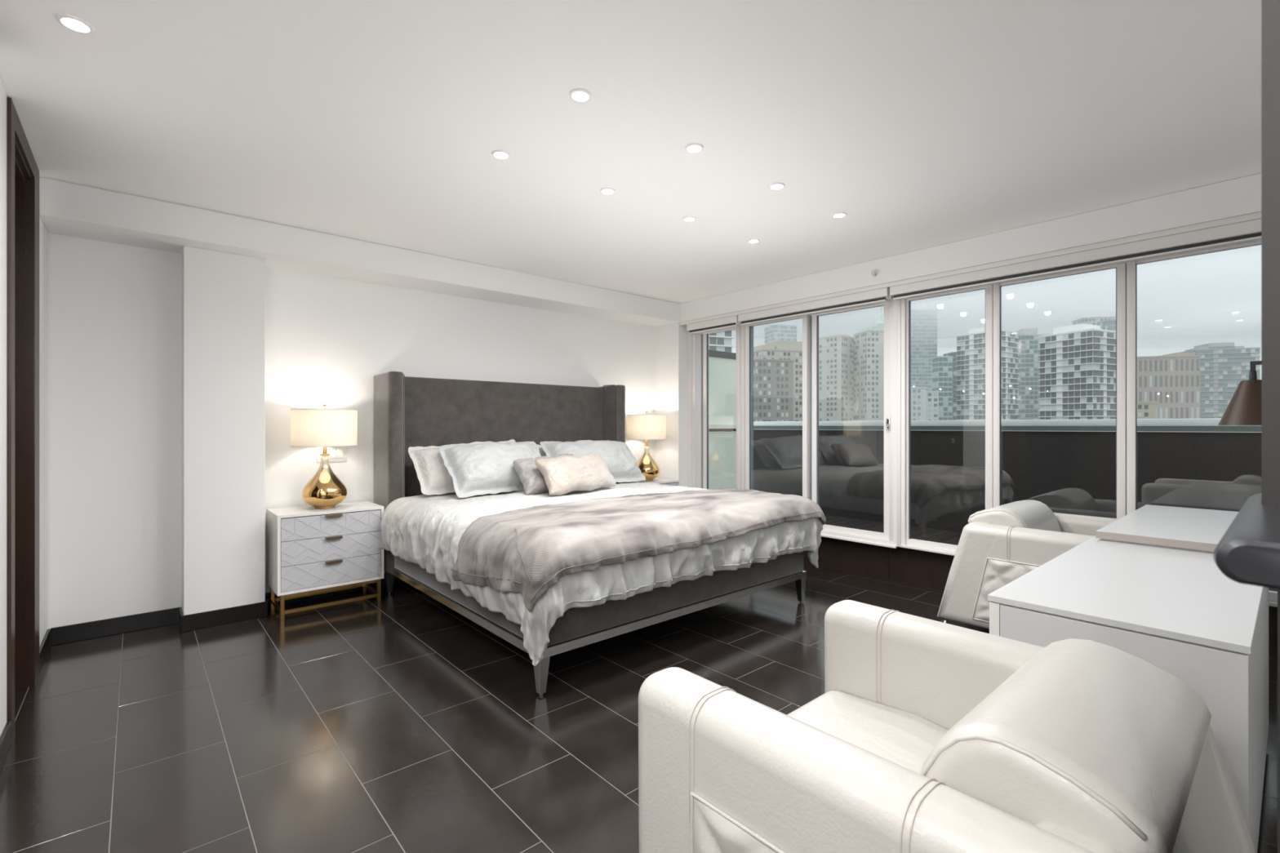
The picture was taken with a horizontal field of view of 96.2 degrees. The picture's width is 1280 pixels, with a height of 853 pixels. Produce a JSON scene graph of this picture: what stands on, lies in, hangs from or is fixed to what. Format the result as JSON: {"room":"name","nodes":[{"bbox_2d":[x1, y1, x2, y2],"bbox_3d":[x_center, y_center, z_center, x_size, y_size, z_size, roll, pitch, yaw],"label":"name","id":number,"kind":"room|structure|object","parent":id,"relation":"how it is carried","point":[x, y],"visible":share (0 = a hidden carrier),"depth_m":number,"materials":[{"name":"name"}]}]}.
{"room":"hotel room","nodes":[
{"label":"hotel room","id":0,"kind":"room"},
{"bbox_2d":[0,78,47,736],"bbox_3d":[-2.818,-0.019,2.549,0.120,2.539,1.789,0,0,-41],"label":"wall","id":1,"kind":"structure","parent":0,"point":[42,231],"depth_m":2.21,"materials":[{"name":"white paint"}]},
{"bbox_2d":[0,720,11,773],"bbox_3d":[-2.321,1.200,2.081,0.012,0.100,0.429,0,0,-41],"label":"baseboard","id":2,"kind":"structure","parent":1,"relation":"attached to","point":[6,736],"depth_m":2.16,"materials":[{"name":"black tile"}]},
{"bbox_2d":[6,97,39,744],"bbox_3d":[-2.799,-0.016,2.524,0.147,2.532,0.866,0,0,-41],"label":"door","id":3,"kind":"structure","parent":1,"relation":"in","point":[22,170],"depth_m":2.73,"materials":[{"name":"brown wood"}]},
{"bbox_2d":[39,628,49,672],"bbox_3d":[-3.192,1.200,3.075,0.012,0.100,0.478,0,0,-41],"label":"baseboard","id":4,"kind":"structure","parent":1,"relation":"attached to","point":[44,647],"depth_m":3.06,"materials":[{"name":"black tile"}]},
{"bbox_2d":[181,245,265,615],"bbox_3d":[-2.685,0.077,3.709,0.420,2.345,0.219,0,0,-41],"label":"wall column","id":5,"kind":"structure","parent":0,"point":[223,294],"depth_m":3.62,"materials":[{"name":"white paint"}]},
{"bbox_2d":[181,601,267,632],"bbox_3d":[-2.608,1.200,3.622,0.444,0.100,0.014,0,0,-41],"label":"baseboard","id":6,"kind":"structure","parent":5,"relation":"attached to","point":[191,622],"depth_m":3.61,"materials":[{"name":"black tile"}]},
{"bbox_2d":[47,232,654,645],"bbox_3d":[-1.548,-0.020,4.953,5.160,2.540,0.150,0,0,-41],"label":"wall","id":7,"kind":"structure","parent":0,"point":[114,309],"depth_m":3.62,"materials":[{"name":"white paint"}]},
{"bbox_2d":[50,607,179,645],"bbox_3d":[-3.130,1.200,3.456,0.582,0.100,0.014,0,0,-41],"label":"baseboard","id":8,"kind":"structure","parent":7,"relation":"attached to","point":[117,625],"depth_m":3.43,"materials":[{"name":"black tile"}]},
{"bbox_2d":[178,607,183,631],"bbox_3d":[-2.843,1.200,3.562,0.012,0.100,0.204,0,0,-41],"label":"baseboard","id":9,"kind":"structure","parent":7,"relation":"attached to","point":[180,612],"depth_m":3.56,"materials":[{"name":"black tile"}]},
{"bbox_2d":[316,446,346,462],"bbox_3d":[-2.261,0.205,4.220,0.200,0.120,0.010,0,0,-41],"label":"light switch","id":10,"kind":"object","parent":7,"relation":"attached to","point":[337,454],"visible":0.84,"depth_m":4.22,"materials":[{"name":"white plastic"}]},
{"bbox_2d":[265,573,405,607],"bbox_3d":[-1.208,1.200,5.140,3.662,0.100,0.014,0,0,-41],"label":"baseboard","id":11,"kind":"structure","parent":7,"relation":"attached to","point":[397,580],"depth_m":4.21,"materials":[{"name":"black tile"}]},
{"bbox_2d":[0,0,1261,303],"bbox_3d":[-0.636,-1.350,2.281,7.250,0.120,5.270,0,0,-41],"label":"ceiling","id":12,"kind":"structure","parent":0,"point":[926,123],"depth_m":2.40,"materials":[{"name":"white paint"}]},
{"bbox_2d":[56,13,94,34],"bbox_3d":[-1.809,-1.286,1.841,0.088,0.008,0.088,0,0,-41],"label":"recessed light","id":13,"kind":"object","parent":12,"relation":"in","point":[71,22],"visible":1,"depth_m":1.83,"materials":[{"name":"white"}]},
{"bbox_2d":[39,176,679,326],"bbox_3d":[-1.471,-1.192,4.660,4.690,0.194,0.389,0,0,-41],"label":"ceiling beam","id":14,"kind":"structure","parent":12,"relation":"attached to","point":[65,208],"depth_m":3.84,"materials":[{"name":"white paint"}]},
{"bbox_2d":[491,150,510,159],"bbox_3d":[-0.660,-1.286,2.729,0.088,0.008,0.088,0,0,-41],"label":"recessed light","id":15,"kind":"object","parent":12,"relation":"in","point":[500,154],"visible":1,"depth_m":2.72,"materials":[{"name":"white"}]},
{"bbox_2d":[568,88,591,102],"bbox_3d":[-0.233,-1.286,2.241,0.088,0.008,0.088,0,0,-41],"label":"recessed light","id":16,"kind":"object","parent":12,"relation":"in","point":[581,95],"visible":1,"depth_m":2.23,"materials":[{"name":"white"}]},
{"bbox_2d":[600,187,615,195],"bbox_3d":[-0.177,-1.286,3.153,0.088,0.008,0.088,0,0,-41],"label":"recessed light","id":17,"kind":"object","parent":12,"relation":"in","point":[607,191],"visible":1,"depth_m":3.14,"materials":[{"name":"white"}]},
{"bbox_2d":[682,216,696,222],"bbox_3d":[0.307,-1.286,3.577,0.088,0.008,0.088,0,0,-41],"label":"recessed light","id":18,"kind":"object","parent":12,"relation":"in","point":[687,219],"visible":1,"depth_m":3.56,"materials":[{"name":"white"}]},
{"bbox_2d":[684,142,703,153],"bbox_3d":[0.251,-1.286,2.665,0.088,0.008,0.088,0,0,-41],"label":"recessed light","id":19,"kind":"object","parent":12,"relation":"in","point":[694,148],"visible":1,"depth_m":2.65,"materials":[{"name":"white"}]},
{"bbox_2d":[746,238,759,243],"bbox_3d":[0.790,-1.286,4.001,0.088,0.008,0.088,0,0,-41],"label":"recessed light","id":20,"kind":"object","parent":12,"relation":"in","point":[753,240],"visible":1,"depth_m":3.99,"materials":[{"name":"white"}]},
{"bbox_2d":[768,182,785,190],"bbox_3d":[0.735,-1.286,3.089,0.088,0.008,0.088,0,0,-41],"label":"recessed light","id":21,"kind":"object","parent":12,"relation":"in","point":[775,186],"visible":1,"depth_m":3.08,"materials":[{"name":"white"}]},
{"bbox_2d":[831,212,846,217],"bbox_3d":[1.218,-1.286,3.512,0.088,0.008,0.088,0,0,-41],"label":"recessed light","id":22,"kind":"object","parent":12,"relation":"in","point":[839,215],"visible":1,"depth_m":3.50,"materials":[{"name":"white"}]},
{"bbox_2d":[0,564,1277,852],"bbox_3d":[-0.648,1.310,2.204,7.130,0.120,5.170,0,0,-41],"label":"floor","id":23,"kind":"structure","parent":0,"point":[400,723],"depth_m":2.37,"materials":[{"name":"grey tile"}]},
{"bbox_2d":[266,501,383,622],"bbox_3d":[-2.177,0.910,3.995,0.646,0.680,0.411,0,0,-41],"label":"nightstand","id":24,"kind":"object","parent":23,"relation":"on","point":[311,551],"visible":0.99,"depth_m":3.85,"materials":[{"name":"white paint"}]},
{"bbox_2d":[289,404,357,509],"bbox_3d":[-2.192,0.209,3.996,0.412,0.720,0.412,0,0,-41],"label":"table lamp","id":25,"kind":"object","parent":24,"relation":"on","point":[309,428],"visible":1,"depth_m":3.87,"materials":[{"name":"gold metal"}]},
{"bbox_2d":[373,371,806,696],"bbox_3d":[-0.420,0.423,4.235,2.220,1.653,2.365,0,0,-41],"label":"bed","id":26,"kind":"object","parent":23,"relation":"on","point":[409,411],"visible":0.5,"depth_m":4.21,"materials":[{"name":"grey fabric"}]},
{"bbox_2d":[379,481,822,666],"bbox_3d":[-0.247,0.774,4.046,2.461,0.601,2.136,0,0,-41],"label":"duvet","id":27,"kind":"object","parent":26,"relation":"on","point":[425,531],"visible":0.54,"depth_m":3.32,"materials":[{"name":"fabric"}]},
{"bbox_2d":[408,439,515,495],"bbox_3d":[-1.292,0.304,4.452,0.923,0.380,0.302,0,0,-41],"label":"pillow","id":28,"kind":"object","parent":27,"relation":"on","point":[434,478],"visible":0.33,"depth_m":4.17,"materials":[{"name":"grey fabric"}]},
{"bbox_2d":[438,441,541,497],"bbox_3d":[-1.057,0.309,4.348,0.847,0.375,0.371,0,0,-41],"label":"pillow","id":29,"kind":"object","parent":27,"relation":"on","point":[484,468],"visible":0.78,"depth_m":4.14,"materials":[{"name":"grey fabric"}]},
{"bbox_2d":[537,444,546,456],"bbox_3d":[-0.564,0.329,5.134,0.892,0.332,0.295,0,0,-41],"label":"pillow","id":30,"kind":"object","parent":27,"relation":"on","point":[542,452],"visible":0.02,"depth_m":4.91,"materials":[{"name":"grey fabric"}]},
{"bbox_2d":[512,453,573,495],"bbox_3d":[-0.667,0.355,4.304,0.562,0.278,0.250,0,0,-41],"label":"pillow","id":31,"kind":"object","parent":27,"relation":"on","point":[533,482],"visible":0.39,"depth_m":4.13,"materials":[{"name":"white fabric"}]},
{"bbox_2d":[534,452,616,495],"bbox_3d":[-0.466,0.348,4.244,0.237,0.288,0.624,0,0,45],"label":"pillow","id":32,"kind":"object","parent":27,"relation":"on","point":[562,474],"visible":1,"depth_m":4.15,"materials":[{"name":"white fur"}]},
{"bbox_2d":[539,440,645,482],"bbox_3d":[-0.392,0.310,4.996,0.927,0.373,0.378,0,0,-41],"label":"pillow","id":33,"kind":"object","parent":27,"relation":"on","point":[620,462],"visible":0.54,"depth_m":4.94,"materials":[{"name":"grey fabric"}]},
{"bbox_2d":[450,487,826,611],"bbox_3d":[0.193,0.634,3.539,2.504,0.359,0.869,0,0,-41],"label":"throw blanket","id":34,"kind":"object","parent":27,"relation":"on","point":[526,551],"visible":0.98,"depth_m":2.97,"materials":[{"name":"grey fur"}]},
{"bbox_2d":[638,477,679,485],"bbox_3d":[0.055,0.910,5.951,0.646,0.680,0.411,0,0,-41],"label":"nightstand","id":35,"kind":"object","parent":23,"relation":"on","point":[660,481],"visible":0.02,"depth_m":5.95,"materials":[{"name":"white paint"}]},
{"bbox_2d":[626,411,666,481],"bbox_3d":[0.068,0.209,5.976,0.412,0.720,0.412,0,0,-41],"label":"table lamp","id":36,"kind":"object","parent":35,"relation":"on","point":[646,427],"visible":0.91,"depth_m":5.83,"materials":[{"name":"gold metal"}]},
{"bbox_2d":[638,600,1255,852],"bbox_3d":[0.647,0.857,1.212,0.951,0.782,0.999,0,0,-41],"label":"armchair","id":37,"kind":"object","parent":23,"relation":"on","point":[923,735],"visible":1,"depth_m":1.02,"materials":[{"name":"beige leather"}]},
{"bbox_2d":[786,690,948,773],"bbox_3d":[0.542,0.874,1.332,0.627,0.172,0.629,0,0,-41],"label":"seat cushion","id":38,"kind":"object","parent":37,"relation":"on","point":[904,735],"depth_m":1.53,"materials":[{"name":"beige leather"}]},
{"bbox_2d":[919,638,1211,852],"bbox_3d":[0.772,0.638,1.070,0.625,0.344,0.378,0,0,-41],"label":"cushion","id":39,"kind":"object","parent":37,"relation":"on","point":[1096,742],"depth_m":0.90,"materials":[{"name":"beige leather"}]},
{"bbox_2d":[937,499,1119,629],"bbox_3d":[2.395,0.857,3.295,0.951,0.782,0.999,0,0,-41],"label":"armchair","id":40,"kind":"object","parent":23,"relation":"on","point":[998,545],"visible":0.3,"depth_m":3.20,"materials":[{"name":"beige leather"}]},
{"bbox_2d":[968,499,1061,532],"bbox_3d":[2.270,0.638,3.437,0.625,0.344,0.378,0,0,-41],"label":"cushion","id":41,"kind":"object","parent":40,"relation":"on","point":[1027,513],"depth_m":3.31,"materials":[{"name":"beige leather"}]},
{"bbox_2d":[987,536,1268,852],"bbox_3d":[1.769,0.875,1.995,1.500,0.750,0.535,0,0,-41],"label":"desk","id":42,"kind":"object","parent":23,"relation":"on","point":[1175,611],"visible":0.52,"depth_m":1.58,"materials":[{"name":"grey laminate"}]},
{"bbox_2d":[1095,504,1238,553],"bbox_3d":[2.701,0.855,2.684,1.279,0.790,0.678,0,0,-41],"label":"desk","id":43,"kind":"object","parent":23,"relation":"on","point":[1198,530],"visible":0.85,"depth_m":2.60,"materials":[{"name":"grey laminate"}]},
{"bbox_2d":[1213,0,1279,852],"bbox_3d":[0.611,-0.013,0.525,0.888,2.514,0.065,0,0,-41],"label":"door","id":44,"kind":"structure","parent":23,"relation":"on","point":[1248,553],"depth_m":0.36,"materials":[{"name":"paint"}]},
{"bbox_2d":[654,322,687,486],"bbox_3d":[0.403,0.078,6.315,0.310,2.344,0.369,0,0,-41],"label":"wall","id":45,"kind":"structure","parent":0,"point":[670,340],"depth_m":6.16,"materials":[{"name":"white paint"}]},
{"bbox_2d":[657,173,1261,326],"bbox_3d":[1.979,-1.192,4.539,0.340,0.193,5.119,0,0,-41],"label":"wall header","id":46,"kind":"structure","parent":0,"point":[1242,196],"depth_m":3.72,"materials":[{"name":"white paint"}]},
{"bbox_2d":[871,269,878,276],"bbox_3d":[1.810,-1.185,4.444,0.040,0.052,0.052,0,0,-41],"label":"sprinkler head","id":47,"kind":"object","parent":46,"relation":"attached to","point":[874,273],"visible":1,"depth_m":4.44},
{"bbox_2d":[679,211,1261,325],"bbox_3d":[1.989,-1.078,4.302,0.027,0.032,4.750,0,0,-41],"label":"trim","id":48,"kind":"structure","parent":46,"relation":"attached to","point":[1256,215],"depth_m":3.74,"materials":[{"name":"white paint"}]},
{"bbox_2d":[753,417,1261,532],"bbox_3d":[5.276,2.095,4.091,0.372,4.310,11.200,0,0,-41],"label":"wall","id":49,"kind":"structure","parent":0,"point":[1068,466],"depth_m":5.63,"materials":[{"name":"stone"}]},
{"bbox_2d":[803,536,1277,663],"bbox_3d":[2.187,1.109,4.475,0.172,0.302,4.750,0,0,-41],"label":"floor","id":50,"kind":"structure","parent":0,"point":[930,570],"depth_m":4.56,"materials":[{"name":"grey tile"}]},
{"bbox_2d":[687,298,901,548],"bbox_3d":[1.325,-0.048,5.361,0.180,2.004,2.281,0,0,-41],"label":"sliding door frame","id":51,"kind":"structure","parent":50,"relation":"attached to","point":[744,334],"depth_m":5.11,"materials":[{"name":"white paint"}]},
{"bbox_2d":[686,315,740,333],"bbox_3d":[0.732,-1.013,5.784,0.076,0.098,0.665,0,0,-41],"label":"roller blind","id":52,"kind":"object","parent":51,"relation":"attached to","point":[732,321],"visible":0.96,"depth_m":5.74,"materials":[{"name":"white"}]},
{"bbox_2d":[737,287,890,325],"bbox_3d":[1.442,-1.013,4.973,0.076,0.098,1.450,0,0,-41],"label":"roller blind","id":53,"kind":"object","parent":51,"relation":"attached to","point":[882,295],"visible":0.94,"depth_m":4.86,"materials":[{"name":"white"}]},
{"bbox_2d":[900,240,1277,607],"bbox_3d":[2.858,-0.030,3.567,0.120,1.937,2.438,0,0,-41],"label":"window","id":54,"kind":"structure","parent":50,"relation":"attached to","point":[1126,273],"depth_m":3.96,"materials":[{"name":"white paint"}]},
{"bbox_2d":[889,218,1261,300],"bbox_3d":[2.739,-1.013,3.493,0.076,0.098,2.445,0,0,-41],"label":"roller blind","id":55,"kind":"object","parent":54,"relation":"attached to","point":[1248,231],"visible":1,"depth_m":3.46,"materials":[{"name":"white"}]},
{"bbox_2d":[824,515,1277,591],"bbox_3d":[4.562,1.157,3.276,1.819,0.085,10.916,0,0,-41],"label":"floor","id":56,"kind":"structure","parent":0,"point":[944,536],"depth_m":6.14,"materials":[{"name":"grey tile"}]},
{"bbox_2d":[708,349,736,488],"bbox_3d":[0.865,0.104,6.858,1.000,2.020,0.096,0,0,-41],"label":"privacy screen","id":57,"kind":"object","parent":56,"relation":"on","point":[722,371],"visible":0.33,"depth_m":7.01,"materials":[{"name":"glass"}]},
{"bbox_3d":[1.095,-0.020,0.214,7.370,2.540,0.119,0,0,-41],"label":"wall","id":58,"kind":"structure","parent":0,"visible":0},
{"bbox_2d":[1217,360,1261,425],"bbox_3d":[2.680,-0.166,2.176,0.204,0.328,0.696,0,0,-41],"label":"wall lamp","id":59,"kind":"object","parent":58,"relation":"attached to","point":[1244,408],"visible":0.74,"depth_m":2.34,"materials":[{"name":"brown metal"}]},
{"label":"outside","id":60,"kind":"structure","parent":0,"visible":0},
{"bbox_3d":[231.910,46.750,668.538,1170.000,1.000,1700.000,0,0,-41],"label":"ground","id":61,"kind":"structure","parent":60,"visible":0},
{"bbox_2d":[708,330,733,358],"bbox_3d":[22.348,5.452,199.609,15.947,81.595,12.769,0,0,-22],"label":"apartment tower","id":62,"kind":"structure","parent":61,"relation":"on","point":[721,341],"depth_m":195.60,"materials":[{"name":"white concrete"}]},
{"bbox_2d":[753,358,794,421],"bbox_3d":[55.421,9.203,245.000,16.995,74.095,10.604,0,0,-16],"label":"apartment tower","id":63,"kind":"structure","parent":61,"relation":"on","point":[773,379],"depth_m":240.18,"materials":[{"name":"grey concrete"}]},
{"bbox_2d":[753,340,802,421],"bbox_3d":[70.016,2.073,290.000,28.546,88.354,20.493,0,0,-15],"label":"apartment tower","id":64,"kind":"structure","parent":61,"relation":"on","point":[777,349],"depth_m":281.70,"materials":[{"name":"beige concrete"}]},
{"bbox_2d":[764,324,797,345],"bbox_3d":[107.667,-14.959,440.000,19.685,122.417,15.572,0,0,-15],"label":"apartment tower","id":65,"kind":"structure","parent":61,"relation":"on","point":[774,332],"depth_m":433.22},
{"bbox_2d":[818,333,853,421],"bbox_3d":[110.538,-2.625,330.000,14.973,97.751,18.921,0,0,-43],"label":"apartment tower","id":66,"kind":"structure","parent":61,"relation":"on","point":[836,352],"depth_m":323.05,"materials":[{"name":"beige concrete"}]},
{"bbox_2d":[853,313,884,421],"bbox_3d":[131.550,-11.041,320.000,19.476,114.582,15.408,0,0,-6],"label":"apartment tower","id":67,"kind":"structure","parent":61,"relation":"on","point":[868,343],"depth_m":312.50,"materials":[{"name":"beige concrete"}]},
{"bbox_2d":[911,386,927,420],"bbox_3d":[143.230,13.019,300.000,10.712,66.463,5.228,0,0,-3],"label":"apartment tower","id":68,"kind":"structure","parent":61,"relation":"on","point":[918,394],"depth_m":297.68,"materials":[{"name":"grey concrete"}]},
{"bbox_2d":[911,309,937,391],"bbox_3d":[226.949,-23.662,470.000,23.432,139.823,18.512,0,0,-3],"label":"apartment tower","id":69,"kind":"structure","parent":61,"relation":"on","point":[923,322],"depth_m":460.94,"materials":[{"name":"grey glass"}]},
{"bbox_2d":[926,391,939,420],"bbox_3d":[166.525,13.125,330.000,7.470,66.251,5.990,0,0,-2],"label":"apartment tower","id":70,"kind":"structure","parent":61,"relation":"on","point":[932,397],"depth_m":327.25,"materials":[{"name":"grey concrete"}]},
{"bbox_2d":[932,355,953,420],"bbox_3d":[184.230,2.075,350.000,9.101,88.350,7.269,0,0,-1],"label":"apartment tower","id":71,"kind":"structure","parent":61,"relation":"on","point":[942,365],"depth_m":346.58,"materials":[{"name":"grey concrete"}]},
{"bbox_2d":[942,351,956,420],"bbox_3d":[211.237,-1.246,385.000,10.047,94.992,12.128,0,0,0],"label":"apartment tower","id":72,"kind":"structure","parent":61,"relation":"on","point":[953,353],"depth_m":379.16,"materials":[{"name":"grey concrete"}]},
{"bbox_2d":[955,326,1018,420],"bbox_3d":[207.942,-6.235,344.590,19.388,104.969,26.750,0,0,-30],"label":"apartment tower","id":73,"kind":"structure","parent":61,"relation":"on","point":[971,347],"depth_m":339.71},
{"bbox_2d":[1015,328,1049,419],"bbox_3d":[260.435,-9.011,385.000,21.688,110.521,21.386,0,0,5],"label":"apartment tower","id":74,"kind":"structure","parent":61,"relation":"on","point":[1028,340],"depth_m":375.20,"materials":[{"name":"grey glass"}]},
{"bbox_2d":[1038,323,1115,419],"bbox_3d":[211.462,-0.813,275.604,25.092,94.126,24.404,0,0,-24],"label":"apartment tower","id":75,"kind":"structure","parent":61,"relation":"on","point":[1077,362],"depth_m":266.96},
{"bbox_2d":[1071,316,1115,324],"bbox_3d":[339.043,-16.908,430.000,20.743,126.316,16.402,0,0,10],"label":"apartment tower","id":76,"kind":"structure","parent":61,"relation":"on","point":[1091,320],"depth_m":423.08,"materials":[{"name":"grey concrete"}]},
{"bbox_2d":[1096,319,1115,330],"bbox_3d":[289.288,-8.963,350.000,13.959,110.427,11.080,0,0,11],"label":"apartment tower","id":77,"kind":"structure","parent":61,"relation":"on","point":[1108,324],"depth_m":346.07,"materials":[{"name":"grey concrete"}]},
{"bbox_2d":[1137,400,1157,418],"bbox_3d":[199.108,18.285,230.000,9.379,55.930,7.487,0,0,12],"label":"office building","id":78,"kind":"structure","parent":61,"relation":"on","point":[1145,410],"depth_m":226.29,"materials":[{"name":"beige concrete"}]},
{"bbox_2d":[1137,352,1201,418],"bbox_3d":[286.764,3.201,320.000,31.532,86.098,19.473,0,0,13],"label":"office building","id":79,"kind":"structure","parent":61,"relation":"on","point":[1173,380],"depth_m":310.37,"materials":[{"name":"grey concrete"}]},
{"bbox_2d":[1179,342,1261,418],"bbox_3d":[422.936,-6.963,423.796,37.981,106.426,30.055,0,0,16],"label":"apartment tower","id":80,"kind":"structure","parent":61,"relation":"on","point":[1224,366],"depth_m":411.27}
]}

